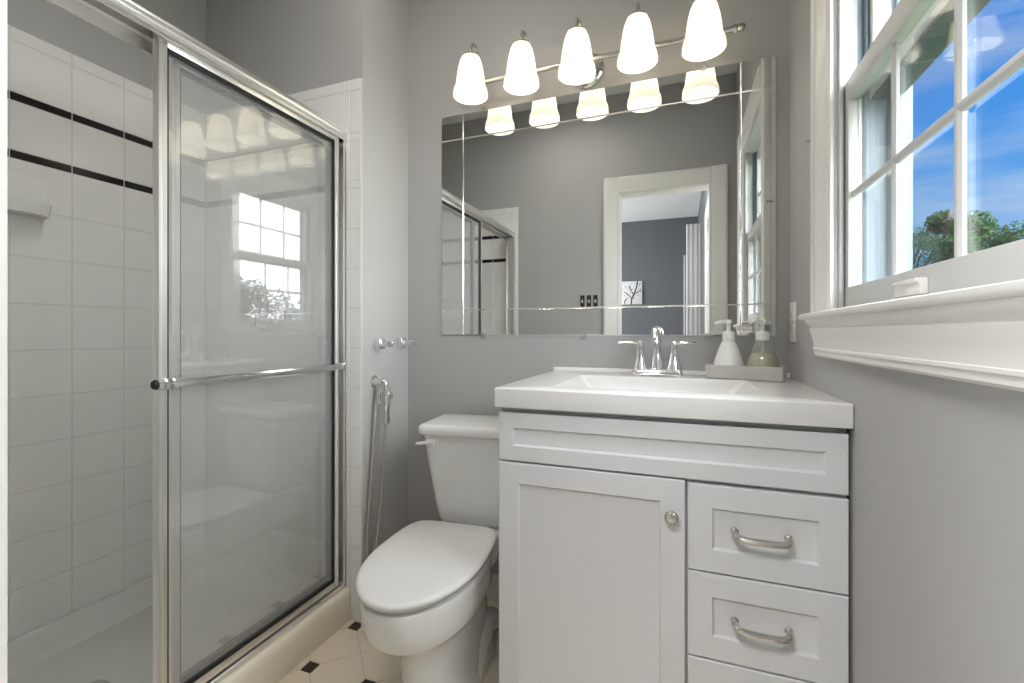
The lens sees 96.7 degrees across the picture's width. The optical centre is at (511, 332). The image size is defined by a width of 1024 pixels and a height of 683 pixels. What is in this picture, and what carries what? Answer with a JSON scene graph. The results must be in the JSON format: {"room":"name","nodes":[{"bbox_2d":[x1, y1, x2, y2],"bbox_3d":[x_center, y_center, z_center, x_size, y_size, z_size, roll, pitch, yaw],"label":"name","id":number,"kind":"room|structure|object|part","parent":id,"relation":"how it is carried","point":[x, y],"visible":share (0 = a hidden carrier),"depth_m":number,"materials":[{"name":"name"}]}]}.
{"room":"bathroom","nodes":[
{"label":"bathroom","id":0,"kind":"room"},
{"bbox_2d":[7,0,205,642],"bbox_3d":[-1.579,-0.293,1.401,0.120,2.700,1.230,0,0,20],"label":"wall","id":1,"kind":"structure","parent":0,"point":[80,277],"depth_m":1.56,"materials":[{"name":"white tile"}]},
{"bbox_2d":[7,170,51,218],"bbox_3d":[-1.482,-0.427,1.379,0.078,0.128,0.146,0,0,20],"label":"soap dish","id":2,"kind":"object","parent":1,"relation":"attached to","point":[27,195],"visible":0.94,"depth_m":1.39,"materials":[{"name":"white ceramic"}]},
{"bbox_3d":[-1.513,-0.437,1.390,0.012,0.108,0.146,0,0,20],"label":"plate","id":3,"kind":"part","parent":2,"relation":"part of","materials":[{"name":"white ceramic"}]},
{"bbox_2d":[7,196,51,218],"bbox_3d":[-1.477,-0.382,1.377,0.068,0.038,0.140,0,0,20],"label":"tray","id":4,"kind":"object","parent":2,"relation":"on","point":[15,204],"depth_m":1.37,"materials":[{"name":"white ceramic"}]},
{"bbox_2d":[206,0,407,621],"bbox_3d":[-0.935,-0.293,1.969,0.930,2.700,0.305,0,0,20],"label":"wall","id":5,"kind":"structure","parent":0,"point":[265,181],"depth_m":1.80,"materials":[{"name":"grey paint"}]},
{"bbox_2d":[365,375,392,557],"bbox_3d":[-0.438,0.579,1.769,0.283,0.836,0.084,0,0,-41],"label":"bidet sprayer","id":6,"kind":"object","parent":5,"relation":"attached to","point":[375,382],"visible":0.7,"depth_m":1.71,"materials":[{"name":"silver metal"}]},
{"bbox_2d":[373,338,414,348],"bbox_3d":[-0.460,0.041,1.799,0.078,0.043,0.182,0,0,20],"label":"toilet paper holder","id":7,"kind":"object","parent":5,"relation":"attached to","point":[400,342],"visible":1,"depth_m":1.73,"materials":[{"name":"silver metal"}]},
{"bbox_3d":[-0.485,0.042,1.731,0.078,0.040,0.038,0,0,20],"label":"post","id":8,"kind":"part","parent":7,"relation":"part of","materials":[{"name":"silver metal"}]},
{"bbox_3d":[-0.435,0.039,1.866,0.078,0.040,0.038,0,0,20],"label":"post","id":9,"kind":"part","parent":7,"relation":"part of","materials":[{"name":"silver metal"}]},
{"bbox_2d":[278,598,498,682],"bbox_3d":[-0.502,1.107,1.097,2.352,0.100,1.635,0,0,20],"label":"floor","id":10,"kind":"structure","parent":0,"point":[346,656],"depth_m":1.45,"materials":[{"name":"beige tile"}]},
{"bbox_2d":[7,552,350,682],"bbox_3d":[-1.165,0.997,1.246,0.764,0.121,1.210,0,0,20],"label":"shower tray","id":11,"kind":"object","parent":10,"relation":"on","point":[109,639],"visible":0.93,"depth_m":1.53,"materials":[{"name":"white ceramic"}]},
{"bbox_2d":[46,0,347,682],"bbox_3d":[-0.833,0.088,1.121,0.114,1.706,1.210,0,0,20],"label":"shower door","id":12,"kind":"structure","parent":11,"relation":"on","point":[175,53],"depth_m":1.16,"materials":[{"name":"silver metal"}]},
{"bbox_3d":[-0.852,-0.726,1.129,0.074,0.078,1.210,0,0,20],"label":"header rail","id":13,"kind":"part","parent":12,"relation":"part of","materials":[{"name":"silver metal"}]},
{"bbox_3d":[-0.748,0.095,1.376,0.019,1.648,0.612,0,0,20],"label":"sliding panel","id":14,"kind":"part","parent":12,"relation":"part of","materials":[{"name":"clear glass"}]},
{"bbox_3d":[-0.766,0.101,1.416,0.019,1.636,0.574,0,0,20],"label":"sliding panel","id":15,"kind":"part","parent":12,"relation":"part of","materials":[{"name":"clear glass"}]},
{"bbox_2d":[355,414,500,682],"bbox_3d":[-0.217,0.689,1.437,0.487,0.740,0.767,0,0,20],"label":"toilet","id":16,"kind":"object","parent":10,"relation":"on","point":[422,592],"visible":0.89,"depth_m":1.29,"materials":[{"name":"white ceramic"}]},
{"bbox_3d":[-0.245,0.663,1.308,0.304,0.012,0.468,0,0,20],"label":"seat","id":17,"kind":"part","parent":16,"relation":"part of","materials":[{"name":"white plastic"}]},
{"bbox_3d":[-0.248,0.640,1.299,0.341,0.024,0.488,0,0,20],"label":"seat lid","id":18,"kind":"part","parent":16,"relation":"part of","materials":[{"name":"white plastic"}]},
{"bbox_3d":[-0.300,0.381,1.582,0.074,0.024,0.023,0,0,13],"label":"flush lever","id":19,"kind":"part","parent":16,"relation":"part of","materials":[{"name":"silver metal"}]},
{"bbox_3d":[-0.107,0.338,1.653,0.416,0.037,0.252,0,0,15],"label":"tank lid","id":20,"kind":"part","parent":16,"relation":"part of","materials":[{"name":"white ceramic"}]},
{"bbox_3d":[-0.105,0.510,1.653,0.384,0.307,0.227,0,0,15],"label":"tank","id":21,"kind":"part","parent":16,"relation":"part of","materials":[{"name":"white ceramic"}]},
{"bbox_2d":[499,407,848,682],"bbox_3d":[0.416,0.624,1.300,0.762,0.866,0.612,0,0,20],"label":"vanity cabinet","id":22,"kind":"object","parent":10,"relation":"on","point":[633,548],"visible":0.98,"depth_m":1.03,"materials":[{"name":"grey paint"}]},
{"bbox_3d":[0.181,0.642,1.112,0.452,0.620,0.020,0,0,20],"label":"door","id":23,"kind":"part","parent":22,"relation":"part of","materials":[{"name":"grey paint"}]},
{"bbox_3d":[0.358,0.412,1.021,0.031,0.031,0.028,0,0,20],"label":"knob","id":24,"kind":"part","parent":22,"relation":"part of","materials":[{"name":"silver metal"}]},
{"bbox_2d":[494,367,853,428],"bbox_3d":[0.419,0.190,1.314,0.777,0.126,0.584,0,0,20],"label":"washbasin","id":25,"kind":"object","parent":22,"relation":"in","point":[693,395],"visible":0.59,"depth_m":1.09,"materials":[{"name":"white ceramic"}]},
{"bbox_2d":[618,326,697,376],"bbox_3d":[0.471,0.059,1.483,0.251,0.164,0.134,0,0,20],"label":"faucet","id":26,"kind":"object","parent":25,"relation":"on","point":[640,368],"visible":1,"depth_m":1.49,"materials":[{"name":"silver metal"}]},
{"bbox_3d":[0.409,0.075,1.539,0.097,0.101,0.050,0,0,20],"label":"lever handle","id":27,"kind":"part","parent":26,"relation":"part of","materials":[{"name":"silver metal"}]},
{"bbox_3d":[0.469,0.053,1.479,0.047,0.152,0.126,0,0,20],"label":"spout","id":28,"kind":"part","parent":26,"relation":"part of","materials":[{"name":"silver metal"}]},
{"bbox_3d":[0.482,0.129,1.512,0.166,0.025,0.058,0,0,20],"label":"plate","id":29,"kind":"part","parent":26,"relation":"part of","materials":[{"name":"silver metal"}]},
{"bbox_3d":[0.554,0.075,1.485,0.097,0.101,0.050,0,0,20],"label":"lever handle","id":30,"kind":"part","parent":26,"relation":"part of","materials":[{"name":"silver metal"}]},
{"bbox_2d":[706,363,786,381],"bbox_3d":[0.722,0.120,1.406,0.212,0.043,0.108,0,0,35],"label":"tray","id":31,"kind":"object","parent":25,"relation":"on","point":[753,373],"visible":0.9,"depth_m":1.36,"materials":[{"name":"white ceramic"}]},
{"bbox_2d":[713,319,744,365],"bbox_3d":[0.683,0.046,1.434,0.094,0.178,0.094,0,0,20],"label":"soap dispenser","id":32,"kind":"object","parent":31,"relation":"on","point":[728,353],"visible":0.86,"depth_m":1.41,"materials":[{"name":"white plastic"}]},
{"bbox_2d":[713,340,744,365],"bbox_3d":[0.683,0.075,1.434,0.094,0.119,0.094,0,0,20],"label":"bottle","id":33,"kind":"object","parent":32,"relation":"attached to","point":[728,353],"depth_m":1.41,"materials":[{"name":"white plastic"}]},
{"bbox_2d":[746,319,779,366],"bbox_3d":[0.759,0.046,1.380,0.094,0.178,0.094,0,0,20],"label":"soap dispenser","id":34,"kind":"object","parent":31,"relation":"on","point":[762,359],"visible":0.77,"depth_m":1.36,"materials":[{"name":"clear plastic"}]},
{"bbox_3d":[0.540,0.838,0.978,0.302,0.228,0.020,0,0,20],"label":"drawer","id":35,"kind":"part","parent":22,"relation":"part of","materials":[{"name":"grey paint"}]},
{"bbox_3d":[0.525,0.626,0.954,0.119,0.020,0.040,0,0,20],"label":"drawer pull","id":36,"kind":"part","parent":22,"relation":"part of","materials":[{"name":"silver metal"}]},
{"bbox_3d":[0.525,0.432,0.954,0.119,0.020,0.040,0,0,20],"label":"drawer pull","id":37,"kind":"part","parent":22,"relation":"part of","materials":[{"name":"silver metal"}]},
{"bbox_3d":[0.540,0.626,0.978,0.302,0.188,0.020,0,0,20],"label":"drawer","id":38,"kind":"part","parent":22,"relation":"part of","materials":[{"name":"grey paint"}]},
{"bbox_3d":[0.540,0.432,0.978,0.302,0.192,0.020,0,0,20],"label":"drawer","id":39,"kind":"part","parent":22,"relation":"part of","materials":[{"name":"grey paint"}]},
{"bbox_2d":[408,0,789,574],"bbox_3d":[-0.152,-0.293,1.904,2.482,2.700,0.120,0,0,20],"label":"wall","id":40,"kind":"structure","parent":0,"point":[448,374],"depth_m":1.80,"materials":[{"name":"grey paint"}]},
{"bbox_2d":[487,574,498,600],"bbox_3d":[-0.140,1.007,1.830,0.640,0.100,0.009,0,0,20],"label":"baseboard","id":41,"kind":"structure","parent":40,"relation":"attached to","point":[493,591],"depth_m":1.80,"materials":[{"name":"white wood"}]},
{"bbox_2d":[453,0,744,104],"bbox_3d":[0.241,-0.981,1.578,1.030,0.216,0.213,0,0,20],"label":"vanity light","id":42,"kind":"object","parent":40,"relation":"attached to","point":[705,38],"visible":1,"depth_m":1.51,"materials":[{"name":"white glass"}]},
{"bbox_3d":[-0.153,-0.943,1.680,0.128,0.139,0.128,0,0,20],"label":"lamp shade","id":43,"kind":"part","parent":42,"relation":"part of","materials":[{"name":"white glass"}]},
{"bbox_3d":[-0.142,-1.030,1.707,0.072,0.118,0.131,0,0,20],"label":"arm","id":44,"kind":"part","parent":42,"relation":"part of","materials":[{"name":"silver metal"}]},
{"bbox_3d":[0.033,-0.943,1.610,0.128,0.139,0.128,0,0,20],"label":"lamp shade","id":45,"kind":"part","parent":42,"relation":"part of","materials":[{"name":"white glass"}]},
{"bbox_3d":[0.043,-1.030,1.638,0.072,0.118,0.131,0,0,20],"label":"arm","id":46,"kind":"part","parent":42,"relation":"part of","materials":[{"name":"silver metal"}]},
{"bbox_3d":[0.230,-1.030,1.569,0.072,0.118,0.131,0,0,20],"label":"arm","id":47,"kind":"part","parent":42,"relation":"part of","materials":[{"name":"silver metal"}]},
{"bbox_3d":[0.219,-0.943,1.541,0.128,0.139,0.128,0,0,20],"label":"lamp shade","id":48,"kind":"part","parent":42,"relation":"part of","materials":[{"name":"white glass"}]},
{"bbox_3d":[0.405,-0.943,1.471,0.128,0.139,0.128,0,0,20],"label":"lamp shade","id":49,"kind":"part","parent":42,"relation":"part of","materials":[{"name":"white glass"}]},
{"bbox_3d":[0.415,-1.030,1.499,0.072,0.118,0.131,0,0,20],"label":"arm","id":50,"kind":"part","parent":42,"relation":"part of","materials":[{"name":"silver metal"}]},
{"bbox_3d":[0.405,-0.956,1.471,0.052,0.109,0.052,0,0,20],"label":"bulb","id":51,"kind":"part","parent":42,"relation":"part of","materials":[{"name":"white glass"}]},
{"bbox_3d":[0.591,-0.956,1.402,0.052,0.109,0.052,0,0,20],"label":"bulb","id":52,"kind":"part","parent":42,"relation":"part of","materials":[{"name":"white glass"}]},
{"bbox_3d":[0.591,-0.943,1.402,0.128,0.139,0.128,0,0,20],"label":"lamp shade","id":53,"kind":"part","parent":42,"relation":"part of","materials":[{"name":"white glass"}]},
{"bbox_2d":[441,55,775,335],"bbox_3d":[0.277,-0.442,1.673,1.218,0.934,0.010,0,0,20],"label":"wall mirror","id":54,"kind":"object","parent":40,"relation":"attached to","point":[632,208],"visible":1,"depth_m":1.64,"materials":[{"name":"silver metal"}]},
{"bbox_3d":[-0.244,-0.842,1.871,0.102,0.102,0.005,0,0,20],"label":"corner plate","id":55,"kind":"part","parent":54,"relation":"part of","materials":[{"name":"silver metal"}]},
{"bbox_3d":[-0.244,-0.042,1.871,0.102,0.102,0.005,0,0,20],"label":"corner plate","id":56,"kind":"part","parent":54,"relation":"part of","materials":[{"name":"silver metal"}]},
{"bbox_3d":[0.278,-0.442,1.675,1.013,0.697,0.005,0,0,20],"label":"plate","id":57,"kind":"part","parent":54,"relation":"part of","materials":[{"name":"silver metal"}]},
{"bbox_3d":[0.800,-0.842,1.480,0.102,0.102,0.005,0,0,20],"label":"corner plate","id":58,"kind":"part","parent":54,"relation":"part of","materials":[{"name":"silver metal"}]},
{"bbox_3d":[0.800,-0.042,1.480,0.102,0.102,0.005,0,0,20],"label":"corner plate","id":59,"kind":"part","parent":54,"relation":"part of","materials":[{"name":"silver metal"}]},
{"bbox_2d":[553,367,789,377],"bbox_3d":[0.520,0.134,1.580,0.772,0.014,0.015,0,0,20],"label":"backsplash","id":60,"kind":"structure","parent":40,"relation":"attached to","point":[584,369],"depth_m":1.64,"materials":[{"name":"white stone"}]},
{"bbox_2d":[790,0,1023,682],"bbox_3d":[0.631,-0.293,0.613,0.110,2.700,1.750,0,0,20],"label":"wall","id":61,"kind":"structure","parent":0,"point":[936,496],"depth_m":0.66,"materials":[{"name":"grey paint"}]},
{"bbox_2d":[790,301,796,341],"bbox_3d":[0.860,-0.034,1.393,0.008,0.122,0.072,0,0,20],"label":"wall outlet","id":62,"kind":"object","parent":61,"relation":"attached to","point":[793,305],"visible":1,"depth_m":1.38,"materials":[{"name":"white plastic"}]},
{"bbox_2d":[799,0,1023,391],"bbox_3d":[0.650,-0.528,0.689,0.178,1.173,0.941,0,0,20],"label":"window","id":63,"kind":"structure","parent":61,"relation":"in","point":[961,317],"depth_m":0.80,"materials":[{"name":"white paint"}]},
{"bbox_3d":[0.595,-0.577,0.709,0.024,1.077,0.889,0,0,20],"label":"casing","id":64,"kind":"part","parent":63,"relation":"part of","materials":[{"name":"white paint"}]},
{"bbox_3d":[0.688,-0.535,0.674,0.098,1.055,0.785,0,0,20],"label":"exterior frame","id":65,"kind":"part","parent":63,"relation":"part of","materials":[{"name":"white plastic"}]},
{"bbox_3d":[0.674,-0.741,0.680,0.033,0.475,0.641,0,0,20],"label":"sash","id":66,"kind":"part","parent":63,"relation":"part of","materials":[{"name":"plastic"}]},
{"bbox_3d":[0.630,-0.297,0.696,0.024,0.496,0.641,0,0,20],"label":"sash","id":67,"kind":"part","parent":63,"relation":"part of","materials":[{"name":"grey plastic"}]},
{"bbox_3d":[-0.371,-0.293,-1.754,0.112,2.700,3.614,0,0,20],"label":"wall","id":68,"kind":"structure","parent":0,"visible":0},
{"bbox_2d":[0,0,6,682],"bbox_3d":[-0.184,-0.005,-0.151,0.782,2.124,0.748,0,0,20],"label":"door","id":69,"kind":"structure","parent":68,"relation":"in","point":[3,3],"depth_m":0.29,"materials":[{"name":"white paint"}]},
{"label":"outside","id":70,"kind":"structure","parent":0,"visible":0},
{"bbox_3d":[33.634,4.307,3.446,59.400,0.100,90.000,0,0,20],"label":"ground","id":71,"kind":"structure","parent":70,"visible":0},
{"bbox_2d":[913,225,942,268],"bbox_3d":[16.985,-0.262,19.195,4.329,9.099,3.156,0,0,20],"label":"tree","id":72,"kind":"object","parent":71,"relation":"on","point":[934,255],"visible":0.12,"depth_m":18.57,"materials":[{"name":"green plant"}]},
{"bbox_2d":[923,209,999,260],"bbox_3d":[9.415,0.761,9.739,1.799,7.057,1.633,0,0,-20],"label":"tree","id":73,"kind":"object","parent":71,"relation":"on","point":[975,225],"visible":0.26,"depth_m":9.28,"materials":[{"name":"green plant"}]},
{"bbox_2d":[980,220,1023,250],"bbox_3d":[15.266,0.373,14.193,2.442,7.832,2.868,0,0,-12],"label":"tree","id":74,"kind":"object","parent":71,"relation":"on","point":[1004,237],"visible":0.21,"depth_m":13.66,"materials":[{"name":"green plant"}]}
]}

